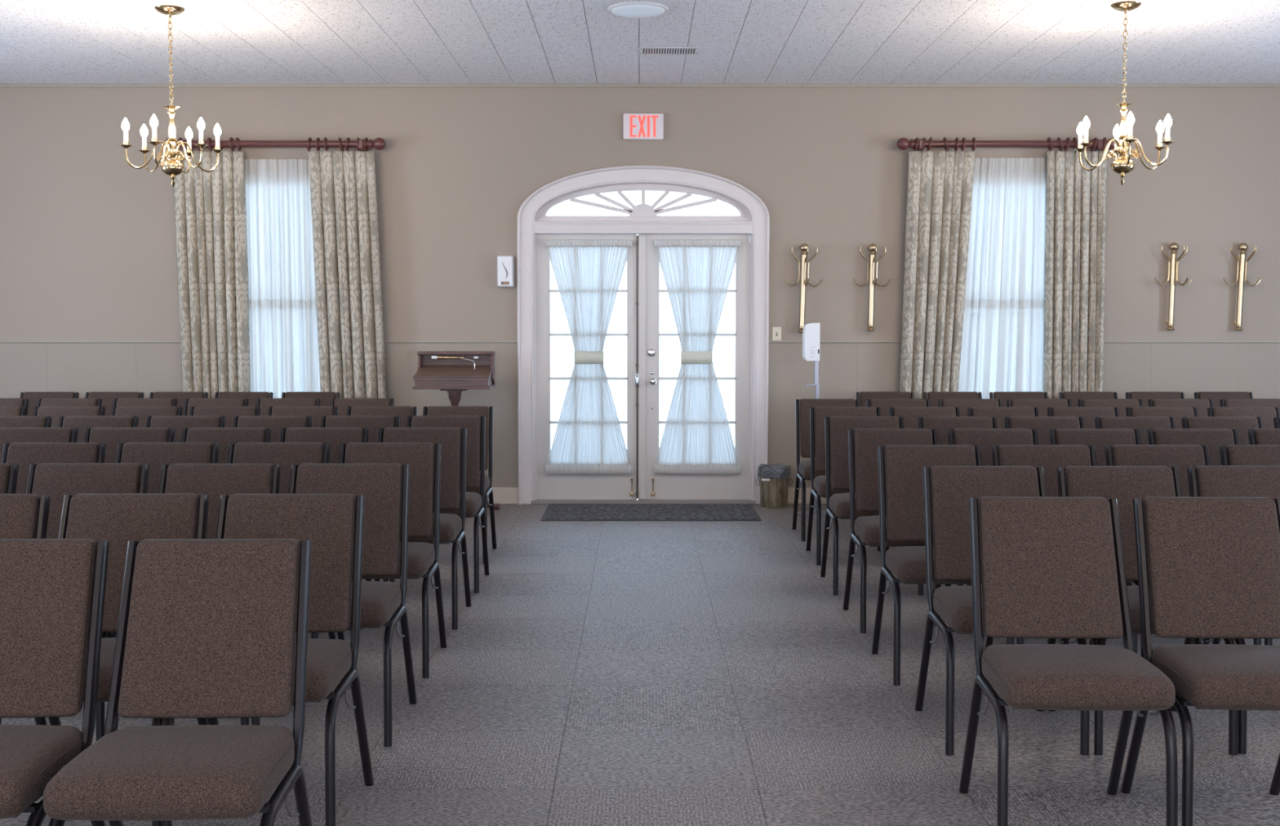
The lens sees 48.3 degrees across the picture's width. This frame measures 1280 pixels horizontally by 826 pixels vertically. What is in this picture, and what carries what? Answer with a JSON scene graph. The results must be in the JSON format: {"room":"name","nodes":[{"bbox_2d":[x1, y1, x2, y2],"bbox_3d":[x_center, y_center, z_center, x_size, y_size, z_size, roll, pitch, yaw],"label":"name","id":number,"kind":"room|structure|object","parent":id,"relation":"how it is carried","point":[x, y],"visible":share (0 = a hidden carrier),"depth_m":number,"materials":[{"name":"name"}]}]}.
{"room":"funeral home chapel","nodes":[
{"label":"funeral home chapel","id":0,"kind":"room"},
{"bbox_2d":[0,83,1279,487],"bbox_3d":[0.000,-0.902,10.980,13.200,3.194,0.204,0,4,0],"label":"wall","id":1,"kind":"structure","parent":0,"point":[88,251],"depth_m":10.84,"materials":[{"name":"paint"}]},
{"bbox_2d":[164,137,386,151],"bbox_3d":[-2.732,-2.014,10.720,1.656,0.105,0.182,0,4,0],"label":"curtain rod","id":2,"kind":"object","parent":1,"relation":"attached to","point":[379,144],"visible":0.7,"depth_m":10.66,"materials":[{"name":"brown wood"}]},
{"bbox_2d":[173,151,250,398],"bbox_3d":[-3.233,-0.642,10.773,0.550,2.641,0.132,0,4,0],"label":"drapery panel","id":3,"kind":"object","parent":2,"relation":"hanging from","point":[211,212],"visible":0.64,"depth_m":10.72,"materials":[{"name":"fabric"}]},
{"bbox_2d":[307,151,386,398],"bbox_3d":[-2.195,-0.642,10.773,0.584,2.641,0.115,0,4,0],"label":"drapery panel","id":4,"kind":"object","parent":2,"relation":"hanging from","point":[344,194],"visible":0.68,"depth_m":10.72,"materials":[{"name":"fabric"}]},
{"bbox_2d":[497,255,514,287],"bbox_3d":[-1.023,-1.074,10.832,0.126,0.243,0.077,0,4,0],"label":"air freshener","id":5,"kind":"object","parent":1,"relation":"attached to","point":[505,264],"visible":1,"depth_m":10.80,"materials":[{"name":"white plastic"}]},
{"bbox_2d":[533,233,537,500],"bbox_3d":[-0.806,-0.353,11.017,0.018,2.040,0.200,0,4,0],"label":"trim","id":6,"kind":"structure","parent":1,"relation":"attached to","point":[534,257],"depth_m":10.92,"materials":[{"name":"paint"}]},
{"bbox_2d":[535,234,639,499],"bbox_3d":[-0.404,-0.350,10.958,0.793,2.042,0.108,0,4,0],"label":"door","id":7,"kind":"structure","parent":1,"relation":"in","point":[549,486],"depth_m":10.98,"materials":[{"name":"grey paint"}]},
{"bbox_2d":[543,239,632,474],"bbox_3d":[-0.393,-0.426,10.936,0.678,1.802,0.034,0,4,0],"label":"door curtain","id":8,"kind":"object","parent":7,"relation":"hanging from","point":[588,438],"visible":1,"depth_m":10.93,"materials":[{"name":"white fabric"}]},
{"bbox_2d":[0,84,1279,87],"bbox_3d":[0.000,-2.472,10.776,13.200,0.027,0.014,0,4,0],"label":"trim","id":9,"kind":"structure","parent":1,"relation":"attached to","point":[1,85],"depth_m":10.77,"materials":[{"name":"beige paint"}]},
{"bbox_2d":[0,340,1279,342],"bbox_3d":[0.000,-0.545,10.898,13.200,0.018,0.012,0,4,0],"label":"trim","id":10,"kind":"structure","parent":1,"relation":"attached to","point":[1,341],"depth_m":10.89,"materials":[{"name":"beige paint"}]},
{"bbox_2d":[516,164,769,504],"bbox_3d":[0.024,-0.591,10.928,1.917,2.578,0.146,0,4,0],"label":"trim","id":11,"kind":"structure","parent":1,"relation":"attached to","point":[758,212],"depth_m":10.85,"materials":[{"name":"paint"}]},
{"bbox_2d":[535,183,751,221],"bbox_3d":[0.025,-1.607,10.905,1.664,0.306,0.065,0,4,0],"label":"window","id":12,"kind":"structure","parent":1,"relation":"in","point":[640,212],"depth_m":10.88,"materials":[{"name":"paint"}]},
{"bbox_2d":[531,221,755,234],"bbox_3d":[0.025,-1.412,10.895,1.700,0.091,0.150,0,4,0],"label":"trim","id":13,"kind":"structure","parent":1,"relation":"attached to","point":[540,227],"depth_m":10.83,"materials":[{"name":"paint"}]},
{"bbox_2d":[622,113,663,140],"bbox_3d":[0.025,-2.163,10.779,0.306,0.196,0.047,0,4,0],"label":"exit sign","id":14,"kind":"object","parent":1,"relation":"attached to","point":[636,126],"visible":1,"depth_m":10.76,"materials":[{"name":"white"}]},
{"bbox_2d":[531,498,755,504],"bbox_3d":[0.025,0.680,11.056,1.720,0.026,0.250,0,4,0],"label":"threshold","id":15,"kind":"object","parent":1,"relation":"attached to","point":[537,501],"depth_m":10.93,"materials":[{"name":"silver metal"}]},
{"bbox_2d":[638,234,751,499],"bbox_3d":[0.419,-0.350,10.955,0.870,2.042,0.113,0,4,0],"label":"door","id":16,"kind":"structure","parent":1,"relation":"in","point":[651,486],"depth_m":10.97,"materials":[{"name":"grey paint"}]},
{"bbox_2d":[653,239,742,474],"bbox_3d":[0.439,-0.426,10.937,0.678,1.802,0.032,0,4,0],"label":"door curtain","id":17,"kind":"object","parent":16,"relation":"hanging from","point":[697,437],"visible":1,"depth_m":10.93,"materials":[{"name":"white fabric"}]},
{"bbox_2d":[749,233,753,500],"bbox_3d":[0.857,-0.353,11.017,0.018,2.040,0.200,0,4,0],"label":"trim","id":18,"kind":"structure","parent":1,"relation":"attached to","point":[752,253],"depth_m":10.93,"materials":[{"name":"paint"}]},
{"bbox_2d":[784,243,822,333],"bbox_3d":[1.239,-0.944,10.807,0.232,0.679,0.178,3,5,37],"label":"coat rack","id":19,"kind":"object","parent":1,"relation":"attached to","point":[804,247],"visible":0.94,"depth_m":10.81,"materials":[{"name":"gold metal"}]},
{"bbox_2d":[853,243,891,331],"bbox_3d":[1.759,-0.952,10.807,0.228,0.663,0.183,3,5,38],"label":"coat rack","id":20,"kind":"object","parent":1,"relation":"attached to","point":[873,247],"visible":1,"depth_m":10.81,"materials":[{"name":"gold metal"}]},
{"bbox_2d":[897,137,1119,151],"bbox_3d":[2.757,-2.014,10.720,1.666,0.105,0.182,0,4,0],"label":"curtain rod","id":21,"kind":"object","parent":1,"relation":"attached to","point":[903,144],"visible":0.81,"depth_m":10.66,"materials":[{"name":"brown wood"}]},
{"bbox_2d":[899,151,975,399],"bbox_3d":[2.237,-0.642,10.767,0.559,2.641,0.100,0,4,1],"label":"drapery panel","id":22,"kind":"object","parent":21,"relation":"hanging from","point":[940,189],"visible":0.66,"depth_m":10.72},
{"bbox_2d":[1043,151,1106,399],"bbox_3d":[3.278,-0.642,10.772,0.451,2.641,0.118,0,4,0],"label":"drapery panel","id":23,"kind":"object","parent":21,"relation":"hanging from","point":[1074,271],"visible":0.66,"depth_m":10.72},
{"bbox_2d":[1154,242,1192,330],"bbox_3d":[4.041,-0.958,10.809,0.257,0.666,0.142,2,4,27],"label":"coat rack","id":24,"kind":"object","parent":1,"relation":"attached to","point":[1174,246],"visible":1,"depth_m":10.81,"materials":[{"name":"gold metal"}]},
{"bbox_2d":[1223,242,1261,331],"bbox_3d":[4.563,-0.955,10.812,0.263,0.668,0.138,2,4,24],"label":"coat rack","id":25,"kind":"object","parent":1,"relation":"attached to","point":[1242,247],"visible":1,"depth_m":10.80,"materials":[{"name":"gold metal"}]},
{"bbox_3d":[-2.729,-1.908,10.807,0.802,0.024,0.024,0,4,0],"label":"rod","id":26,"kind":"object","parent":1,"relation":"attached to","visible":0},
{"bbox_2d":[244,159,319,398],"bbox_3d":[-2.719,-0.623,10.855,0.646,2.591,0.056,0,4,0],"label":"sheer curtain","id":27,"kind":"object","parent":26,"relation":"hanging from","point":[283,326],"visible":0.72,"depth_m":10.82,"materials":[{"name":"fabric"}]},
{"bbox_3d":[2.784,-1.917,10.806,0.848,0.024,0.024,0,4,0],"label":"rod","id":28,"kind":"object","parent":1,"relation":"attached to","visible":0},
{"bbox_2d":[958,157,1046,399],"bbox_3d":[2.754,-0.628,10.855,0.786,2.601,0.052,0,4,0],"label":"sheer curtain","id":29,"kind":"object","parent":28,"relation":"hanging from","point":[1002,341],"visible":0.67,"depth_m":10.82,"materials":[{"name":"fabric"}]},
{"bbox_2d":[0,503,1279,825],"bbox_3d":[0.000,1.290,2.503,13.600,0.120,17.400,0,4,0],"label":"floor","id":30,"kind":"structure","parent":0,"point":[599,673],"depth_m":5.03,"materials":[{"name":"grey"}]},
{"bbox_2d":[0,462,18,493],"bbox_3d":[-2.463,0.641,4.918,0.459,0.886,0.582,0,4,0],"label":"chair","id":31,"kind":"object","parent":30,"relation":"on","point":[8,475],"visible":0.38,"depth_m":5.13,"materials":[{"name":"fabric"}]},
{"bbox_2d":[0,493,50,724],"bbox_3d":[-1.966,0.699,3.990,0.459,0.886,0.582,0,4,0],"label":"chair","id":32,"kind":"object","parent":30,"relation":"on","point":[22,516],"visible":0.12,"depth_m":4.18,"materials":[{"name":"fabric"}]},
{"bbox_2d":[0,415,52,427],"bbox_3d":[-3.432,0.474,7.560,0.459,0.886,0.582,0,4,0],"label":"chair","id":33,"kind":"object","parent":30,"relation":"on","point":[6,421],"visible":0.09,"depth_m":7.76,"materials":[{"name":"fabric"}]},
{"bbox_2d":[0,427,78,462],"bbox_3d":[-2.946,0.529,6.690,0.459,0.886,0.582,0,4,0],"label":"chair","id":34,"kind":"object","parent":30,"relation":"on","point":[7,435],"visible":0.12,"depth_m":6.88,"materials":[{"name":"fabric"}]},
{"bbox_2d":[0,538,109,825],"bbox_3d":[-1.458,0.754,3.107,0.459,0.886,0.582,0,4,-1],"label":"chair","id":35,"kind":"object","parent":30,"relation":"on","point":[46,585],"visible":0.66,"depth_m":3.24,"materials":[{"name":"fabric"}]},
{"bbox_2d":[1,442,111,637],"bbox_3d":[-2.479,0.585,5.807,0.459,0.886,0.582,0,4,0],"label":"chair","id":36,"kind":"object","parent":30,"relation":"on","point":[23,455],"visible":0.16,"depth_m":6.00,"materials":[{"name":"fabric"}]},
{"bbox_2d":[33,406,105,427],"bbox_3d":[-3.484,0.417,8.477,0.459,0.886,0.582,0,4,0],"label":"chair","id":37,"kind":"object","parent":30,"relation":"on","point":[55,412],"visible":0.03,"depth_m":8.67,"materials":[{"name":"fabric"}]},
{"bbox_2d":[37,398,102,407],"bbox_3d":[-3.850,0.359,9.391,0.459,0.886,0.582,0,4,0],"label":"chair","id":38,"kind":"object","parent":30,"relation":"on","point":[44,402],"visible":0.09,"depth_m":9.59,"materials":[{"name":"fabric"}]},
{"bbox_2d":[26,462,149,742],"bbox_3d":[-1.992,0.640,4.920,0.459,0.886,0.582,0,4,0],"label":"chair","id":39,"kind":"object","parent":30,"relation":"on","point":[53,480],"visible":0.09,"depth_m":5.11,"materials":[{"name":"fabric"}]},
{"bbox_2d":[58,415,138,442],"bbox_3d":[-2.961,0.474,7.564,0.459,0.886,0.582,0,4,0],"label":"chair","id":40,"kind":"object","parent":30,"relation":"on","point":[81,423],"visible":0.08,"depth_m":7.76,"materials":[{"name":"fabric"}]},
{"bbox_2d":[0,493,208,825],"bbox_3d":[-1.496,0.698,3.999,0.459,0.886,0.582,0,4,0],"label":"chair","id":41,"kind":"object","parent":30,"relation":"on","point":[117,519],"visible":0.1,"depth_m":4.18,"materials":[{"name":"fabric"}]},
{"bbox_2d":[84,391,143,415],"bbox_3d":[-3.880,0.303,10.292,0.459,0.886,0.582,0,4,0],"label":"chair","id":42,"kind":"object","parent":30,"relation":"on","point":[107,397],"visible":0.14,"depth_m":10.49,"materials":[{"name":"fabric"}]},
{"bbox_2d":[84,426,174,462],"bbox_3d":[-2.478,0.529,6.699,0.459,0.886,0.582,0,4,0],"label":"chair","id":43,"kind":"object","parent":30,"relation":"on","point":[111,437],"visible":0.06,"depth_m":6.89,"materials":[{"name":"fabric"}]},
{"bbox_2d":[112,398,177,407],"bbox_3d":[-3.339,0.359,9.396,0.459,0.886,0.582,0,4,0],"label":"chair","id":44,"kind":"object","parent":30,"relation":"on","point":[120,402],"visible":0.07,"depth_m":9.60,"materials":[{"name":"fabric"}]},
{"bbox_2d":[111,406,182,426],"bbox_3d":[-3.010,0.417,8.476,0.459,0.886,0.582,0,4,0],"label":"chair","id":45,"kind":"object","parent":30,"relation":"on","point":[142,412],"visible":0.11,"depth_m":8.67,"materials":[{"name":"fabric"}]},
{"bbox_2d":[115,442,219,493],"bbox_3d":[-2.003,0.584,5.820,0.459,0.886,0.582,0,4,0],"label":"chair","id":46,"kind":"object","parent":30,"relation":"on","point":[154,455],"visible":0.11,"depth_m":6.01,"materials":[{"name":"fabric"}]},
{"bbox_2d":[43,538,312,825],"bbox_3d":[-0.981,0.754,3.106,0.459,0.886,0.582,0,4,-1],"label":"chair","id":47,"kind":"object","parent":30,"relation":"on","point":[206,627],"visible":1,"depth_m":3.22,"materials":[{"name":"fabric"}]},
{"bbox_2d":[146,415,226,442],"bbox_3d":[-2.483,0.474,7.566,0.459,0.886,0.582,0,4,0],"label":"chair","id":48,"kind":"object","parent":30,"relation":"on","point":[178,423],"visible":0.09,"depth_m":7.76,"materials":[{"name":"fabric"}]},
{"bbox_2d":[111,463,280,724],"bbox_3d":[-1.513,0.641,4.907,0.459,0.886,0.582,0,4,0],"label":"chair","id":49,"kind":"object","parent":30,"relation":"on","point":[211,480],"visible":0.08,"depth_m":5.10,"materials":[{"name":"fabric"}]},
{"bbox_2d":[183,398,248,415],"bbox_3d":[-2.857,0.359,9.390,0.459,0.886,0.582,0,4,0],"label":"chair","id":50,"kind":"object","parent":30,"relation":"on","point":[190,402],"visible":0.07,"depth_m":9.59,"materials":[{"name":"fabric"}]},
{"bbox_2d":[189,406,261,427],"bbox_3d":[-2.531,0.417,8.476,0.459,0.886,0.582,0,4,0],"label":"chair","id":51,"kind":"object","parent":30,"relation":"on","point":[228,412],"visible":0.11,"depth_m":8.67,"materials":[{"name":"fabric"}]},
{"bbox_2d":[181,427,271,463],"bbox_3d":[-2.006,0.529,6.687,0.459,0.886,0.582,0,4,0],"label":"chair","id":52,"kind":"object","parent":30,"relation":"on","point":[223,437],"visible":0.09,"depth_m":6.88,"materials":[{"name":"fabric"}]},
{"bbox_2d":[160,493,373,825],"bbox_3d":[-1.033,0.699,3.993,0.459,0.886,0.582,0,4,0],"label":"chair","id":53,"kind":"object","parent":30,"relation":"on","point":[326,521],"visible":0.52,"depth_m":4.14,"materials":[{"name":"fabric"}]},
{"bbox_2d":[232,415,312,442],"bbox_3d":[-2.008,0.474,7.566,0.459,0.886,0.582,0,4,0],"label":"chair","id":54,"kind":"object","parent":30,"relation":"on","point":[275,423],"visible":0.06,"depth_m":7.76,"materials":[{"name":"fabric"}]},
{"bbox_2d":[226,442,335,639],"bbox_3d":[-1.531,0.584,5.816,0.459,0.886,0.582,0,4,0],"label":"chair","id":55,"kind":"object","parent":30,"relation":"on","point":[285,455],"visible":0.12,"depth_m":6.01,"materials":[{"name":"fabric"}]},
{"bbox_2d":[255,398,320,415],"bbox_3d":[-2.370,0.360,9.388,0.459,0.886,0.582,0,4,0],"label":"chair","id":56,"kind":"object","parent":30,"relation":"on","point":[264,403],"visible":0.09,"depth_m":9.58,"materials":[{"name":"fabric"}]},
{"bbox_2d":[267,406,338,427],"bbox_3d":[-2.058,0.417,8.478,0.459,0.886,0.582,0,4,0],"label":"chair","id":57,"kind":"object","parent":30,"relation":"on","point":[316,412],"visible":0.1,"depth_m":8.67,"materials":[{"name":"fabric"}]},
{"bbox_2d":[280,427,371,630],"bbox_3d":[-1.531,0.529,6.688,0.459,0.886,0.582,0,4,0],"label":"chair","id":58,"kind":"object","parent":30,"relation":"on","point":[334,437],"visible":0.1,"depth_m":6.88,"materials":[{"name":"fabric"}]},
{"bbox_2d":[251,463,417,746],"bbox_3d":[-1.045,0.641,4.909,0.459,0.886,0.582,0,4,0],"label":"chair","id":59,"kind":"object","parent":30,"relation":"on","point":[380,484],"visible":0.44,"depth_m":5.05,"materials":[{"name":"fabric"}]},
{"bbox_2d":[320,415,399,582],"bbox_3d":[-1.529,0.474,7.573,0.459,0.886,0.582,0,4,0],"label":"chair","id":60,"kind":"object","parent":30,"relation":"on","point":[373,423],"visible":0.08,"depth_m":7.77,"materials":[{"name":"fabric"}]},
{"bbox_2d":[330,398,394,415],"bbox_3d":[-1.875,0.359,9.395,0.459,0.886,0.582,0,4,0],"label":"chair","id":61,"kind":"object","parent":30,"relation":"on","point":[343,404],"visible":0.08,"depth_m":9.59,"materials":[{"name":"fabric"}]},
{"bbox_2d":[311,442,446,678],"bbox_3d":[-1.057,0.585,5.809,0.459,0.886,0.582,0,4,0],"label":"chair","id":62,"kind":"object","parent":30,"relation":"on","point":[421,556],"visible":0.49,"depth_m":5.96,"materials":[{"name":"fabric"}]},
{"bbox_2d":[346,405,417,427],"bbox_3d":[-1.577,0.417,8.481,0.459,0.886,0.582,0,4,0],"label":"chair","id":63,"kind":"object","parent":30,"relation":"on","point":[402,411],"visible":0.1,"depth_m":8.68,"materials":[{"name":"fabric"}]},
{"bbox_2d":[360,427,471,629],"bbox_3d":[-1.057,0.529,6.696,0.459,0.886,0.582,0,4,0],"label":"chair","id":64,"kind":"object","parent":30,"relation":"on","point":[453,473],"visible":0.44,"depth_m":6.84,"materials":[{"name":"fabric"}]},
{"bbox_2d":[389,415,489,593],"bbox_3d":[-1.059,0.474,7.569,0.459,0.886,0.582,0,4,0],"label":"chair","id":65,"kind":"object","parent":30,"relation":"on","point":[475,452],"visible":0.48,"depth_m":7.72,"materials":[{"name":"fabric"}]},
{"bbox_2d":[412,351,499,509],"bbox_3d":[-1.351,0.147,10.347,0.616,1.178,0.534,0,4,0],"label":"lectern","id":66,"kind":"object","parent":30,"relation":"on","point":[455,372],"visible":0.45,"depth_m":10.39,"materials":[{"name":"brown wood"}]},
{"bbox_2d":[422,405,497,563],"bbox_3d":[-1.113,0.416,8.483,0.459,0.886,0.582,0,4,0],"label":"chair","id":67,"kind":"object","parent":30,"relation":"on","point":[480,411],"visible":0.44,"depth_m":8.67,"materials":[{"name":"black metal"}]},
{"bbox_2d":[540,503,761,520],"bbox_3d":[0.077,0.725,10.465,1.552,0.011,0.887,0,4,0],"label":"door mat","id":68,"kind":"object","parent":30,"relation":"on","point":[553,512],"visible":1,"depth_m":10.40,"materials":[{"name":"grey carpet"}]},
{"bbox_2d":[755,463,792,508],"bbox_3d":[1.015,0.550,10.802,0.277,0.316,0.255,0,4,0],"label":"waste bin","id":69,"kind":"object","parent":30,"relation":"on","point":[774,482],"visible":1,"depth_m":10.71,"materials":[{"name":"wood"}]},
{"bbox_2d":[797,323,835,517],"bbox_3d":[1.280,0.044,10.320,0.300,1.387,0.300,0,4,0],"label":"stand","id":70,"kind":"object","parent":30,"relation":"on","point":[811,335],"visible":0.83,"depth_m":10.23,"materials":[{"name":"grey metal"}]},
{"bbox_2d":[802,323,820,360],"bbox_3d":[1.234,-0.513,10.285,0.112,0.271,0.120,0,4,0],"label":"dispenser","id":71,"kind":"object","parent":70,"relation":"on","point":[811,335],"depth_m":10.23,"materials":[{"name":"white plastic"}]},
{"bbox_2d":[791,399,859,541],"bbox_3d":[1.257,0.364,9.315,0.459,0.886,0.582,0,4,0],"label":"chair","id":72,"kind":"object","parent":30,"relation":"on","point":[802,427],"visible":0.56,"depth_m":9.46,"materials":[{"name":"fabric"}]},
{"bbox_2d":[805,406,880,565],"bbox_3d":[1.243,0.421,8.407,0.459,0.886,0.582,0,4,0],"label":"chair","id":73,"kind":"object","parent":30,"relation":"on","point":[818,430],"visible":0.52,"depth_m":8.56,"materials":[{"name":"fabric"}]},
{"bbox_2d":[820,416,923,595],"bbox_3d":[1.217,0.478,7.511,0.459,0.886,0.582,0,4,0],"label":"chair","id":74,"kind":"object","parent":30,"relation":"on","point":[837,451],"visible":0.52,"depth_m":7.66,"materials":[{"name":"fabric"}]},
{"bbox_2d":[866,399,930,416],"bbox_3d":[1.729,0.364,9.313,0.459,0.886,0.582,0,4,0],"label":"chair","id":75,"kind":"object","parent":30,"relation":"on","point":[884,405],"visible":0.06,"depth_m":9.51,"materials":[{"name":"fabric"}]},
{"bbox_2d":[843,428,963,633],"bbox_3d":[1.216,0.534,6.618,0.459,0.886,0.582,0,4,0],"label":"chair","id":76,"kind":"object","parent":30,"relation":"on","point":[865,442],"visible":0.58,"depth_m":6.76,"materials":[{"name":"fabric"}]},
{"bbox_2d":[886,406,959,551],"bbox_3d":[1.722,0.422,8.401,0.459,0.886,0.582,0,4,0],"label":"chair","id":77,"kind":"object","parent":30,"relation":"on","point":[910,415],"visible":0.1,"depth_m":8.60,"materials":[{"name":"fabric"}]},
{"bbox_2d":[871,444,1013,685],"bbox_3d":[1.203,0.592,5.698,0.459,0.886,0.582,0,4,0],"label":"chair","id":78,"kind":"object","parent":30,"relation":"on","point":[902,471],"visible":0.51,"depth_m":5.83,"materials":[{"name":"fabric"}]},
{"bbox_2d":[917,416,997,591],"bbox_3d":[1.720,0.478,7.503,0.459,0.886,0.582,0,4,0],"label":"chair","id":79,"kind":"object","parent":30,"relation":"on","point":[942,424],"visible":0.08,"depth_m":7.70,"materials":[{"name":"fabric"}]},
{"bbox_2d":[937,399,1002,416],"bbox_3d":[2.213,0.364,9.317,0.459,0.886,0.582,0,4,0],"label":"chair","id":80,"kind":"object","parent":30,"relation":"on","point":[963,404],"visible":0.06,"depth_m":9.51,"materials":[{"name":"fabric"}]},
{"bbox_2d":[945,428,1038,586],"bbox_3d":[1.692,0.534,6.612,0.459,0.886,0.582,0,4,0],"label":"chair","id":81,"kind":"object","parent":30,"relation":"on","point":[986,438],"visible":0.11,"depth_m":6.80,"materials":[{"name":"fabric"}]},
{"bbox_2d":[915,466,1089,755],"bbox_3d":[1.216,0.647,4.818,0.459,0.886,0.582,0,4,0],"label":"chair","id":82,"kind":"object","parent":30,"relation":"on","point":[953,487],"visible":0.54,"depth_m":4.96,"materials":[{"name":"fabric"}]},
{"bbox_2d":[967,406,1039,428],"bbox_3d":[2.196,0.422,8.397,0.459,0.886,0.582,0,4,0],"label":"chair","id":83,"kind":"object","parent":30,"relation":"on","point":[1000,412],"visible":0.09,"depth_m":8.59,"materials":[{"name":"fabric"}]},
{"bbox_2d":[1007,399,1071,416],"bbox_3d":[2.675,0.364,9.318,0.459,0.886,0.582,0,4,0],"label":"chair","id":84,"kind":"object","parent":30,"relation":"on","point":[1042,405],"visible":0.07,"depth_m":9.52,"materials":[{"name":"fabric"}]},
{"bbox_2d":[1004,416,1084,444],"bbox_3d":[2.192,0.478,7.501,0.459,0.886,0.582,0,4,0],"label":"chair","id":85,"kind":"object","parent":30,"relation":"on","point":[1043,424],"visible":0.11,"depth_m":7.70,"materials":[{"name":"fabric"}]},
{"bbox_2d":[984,444,1137,653],"bbox_3d":[1.678,0.591,5.701,0.459,0.886,0.582,0,4,0],"label":"chair","id":86,"kind":"object","parent":30,"relation":"on","point":[1051,457],"visible":0.09,"depth_m":5.89,"materials":[{"name":"fabric"}]},
{"bbox_2d":[959,496,1177,825],"bbox_3d":[1.166,0.703,3.918,0.459,0.886,0.582,0,4,2],"label":"chair","id":87,"kind":"object","parent":30,"relation":"on","point":[1052,567],"visible":1,"depth_m":4.03,"materials":[{"name":"fabric"}]},
{"bbox_2d":[1047,406,1119,428],"bbox_3d":[2.680,0.422,8.396,0.459,0.886,0.582,0,4,0],"label":"chair","id":88,"kind":"object","parent":30,"relation":"on","point":[1089,414],"visible":0.08,"depth_m":8.59,"materials":[{"name":"fabric"}]},
{"bbox_2d":[1049,428,1140,466],"bbox_3d":[2.182,0.534,6.614,0.459,0.886,0.582,0,4,0],"label":"chair","id":89,"kind":"object","parent":30,"relation":"on","point":[1100,438],"visible":0.09,"depth_m":6.81,"materials":[{"name":"fabric"}]},
{"bbox_2d":[1078,399,1142,416],"bbox_3d":[3.147,0.365,9.308,0.459,0.886,0.582,0,4,0],"label":"chair","id":90,"kind":"object","parent":30,"relation":"on","point":[1122,404],"visible":0.06,"depth_m":9.50,"materials":[{"name":"fabric"}]},
{"bbox_2d":[1094,416,1174,444],"bbox_3d":[2.684,0.478,7.502,0.459,0.886,0.582,0,4,0],"label":"chair","id":91,"kind":"object","parent":30,"relation":"on","point":[1143,424],"visible":0.13,"depth_m":7.70,"materials":[{"name":"fabric"}]},
{"bbox_2d":[1048,466,1238,755],"bbox_3d":[1.694,0.647,4.817,0.459,0.886,0.582,0,4,0],"label":"chair","id":92,"kind":"object","parent":30,"relation":"on","point":[1125,484],"visible":0.2,"depth_m":5.00,"materials":[{"name":"fabric"}]},
{"bbox_2d":[1125,406,1197,428],"bbox_3d":[3.160,0.421,8.407,0.459,0.886,0.582,0,4,0],"label":"chair","id":93,"kind":"object","parent":30,"relation":"on","point":[1177,412],"visible":0.04,"depth_m":8.60,"materials":[{"name":"fabric"}]},
{"bbox_2d":[1147,399,1213,416],"bbox_3d":[3.621,0.364,9.320,0.459,0.886,0.582,0,4,0],"label":"chair","id":94,"kind":"object","parent":30,"relation":"on","point":[1202,405],"visible":0.11,"depth_m":9.52,"materials":[{"name":"fabric"}]},
{"bbox_2d":[1101,444,1261,658],"bbox_3d":[2.154,0.591,5.704,0.459,0.886,0.582,0,4,0],"label":"chair","id":95,"kind":"object","parent":30,"relation":"on","point":[1183,457],"visible":0.15,"depth_m":5.89,"materials":[{"name":"fabric"}]},
{"bbox_2d":[1146,428,1239,465],"bbox_3d":[2.655,0.534,6.614,0.459,0.886,0.582,0,4,0],"label":"chair","id":96,"kind":"object","parent":30,"relation":"on","point":[1214,438],"visible":0.07,"depth_m":6.81,"materials":[{"name":"fabric"}]},
{"bbox_2d":[1120,496,1279,825],"bbox_3d":[1.645,0.704,3.916,0.459,0.886,0.582,0,4,2],"label":"chair","id":97,"kind":"object","parent":30,"relation":"on","point":[1213,569],"visible":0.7,"depth_m":4.04,"materials":[{"name":"fabric"}]},
{"bbox_2d":[1181,416,1262,444],"bbox_3d":[3.155,0.478,7.501,0.459,0.886,0.582,0,4,0],"label":"chair","id":98,"kind":"object","parent":30,"relation":"on","point":[1242,424],"visible":0.11,"depth_m":7.70,"materials":[{"name":"fabric"}]},
{"bbox_2d":[1180,465,1279,754],"bbox_3d":[2.162,0.646,4.830,0.459,0.886,0.582,0,4,0],"label":"chair","id":99,"kind":"object","parent":30,"relation":"on","point":[1204,481],"visible":0.15,"depth_m":5.02,"materials":[{"name":"fabric"}]},
{"bbox_2d":[1207,406,1279,428],"bbox_3d":[3.650,0.422,8.394,0.459,0.886,0.582,0,4,0],"label":"chair","id":100,"kind":"object","parent":30,"relation":"on","point":[1267,414],"visible":0.15,"depth_m":8.59,"materials":[{"name":"fabric"}]},
{"bbox_2d":[1212,444,1279,645],"bbox_3d":[2.629,0.591,5.700,0.459,0.886,0.582,0,4,0],"label":"chair","id":101,"kind":"object","parent":30,"relation":"on","point":[1232,455],"visible":0.16,"depth_m":5.89,"materials":[{"name":"fabric"}]},
{"bbox_2d":[0,0,1279,84],"bbox_3d":[0.000,-2.030,2.294,13.600,0.154,17.400,0,4,0],"label":"ceiling","id":102,"kind":"structure","parent":0,"point":[42,42],"depth_m":9.12,"materials":[{"name":"grey"}]},
{"bbox_2d":[119,4,223,186],"bbox_3d":[-2.698,-1.815,8.214,0.580,1.018,0.512,2,4,34],"label":"brass chandelier","id":103,"kind":"object","parent":102,"relation":"hanging from","point":[173,166],"visible":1,"depth_m":8.20,"materials":[{"name":"gold"}]},
{"bbox_2d":[607,1,668,17],"bbox_3d":[-0.011,-2.303,8.192,0.348,0.040,0.348,0,4,0],"label":"recessed light","id":104,"kind":"object","parent":102,"relation":"in","point":[629,9],"visible":1,"depth_m":8.11,"materials":[{"name":"white"}]},
{"bbox_2d":[1074,0,1174,185],"bbox_3d":[2.752,-1.808,8.112,0.580,1.018,0.512,-1,4,-19],"label":"brass chandelier","id":105,"kind":"object","parent":102,"relation":"hanging from","point":[1122,164],"visible":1,"depth_m":8.09,"materials":[{"name":"gold"}]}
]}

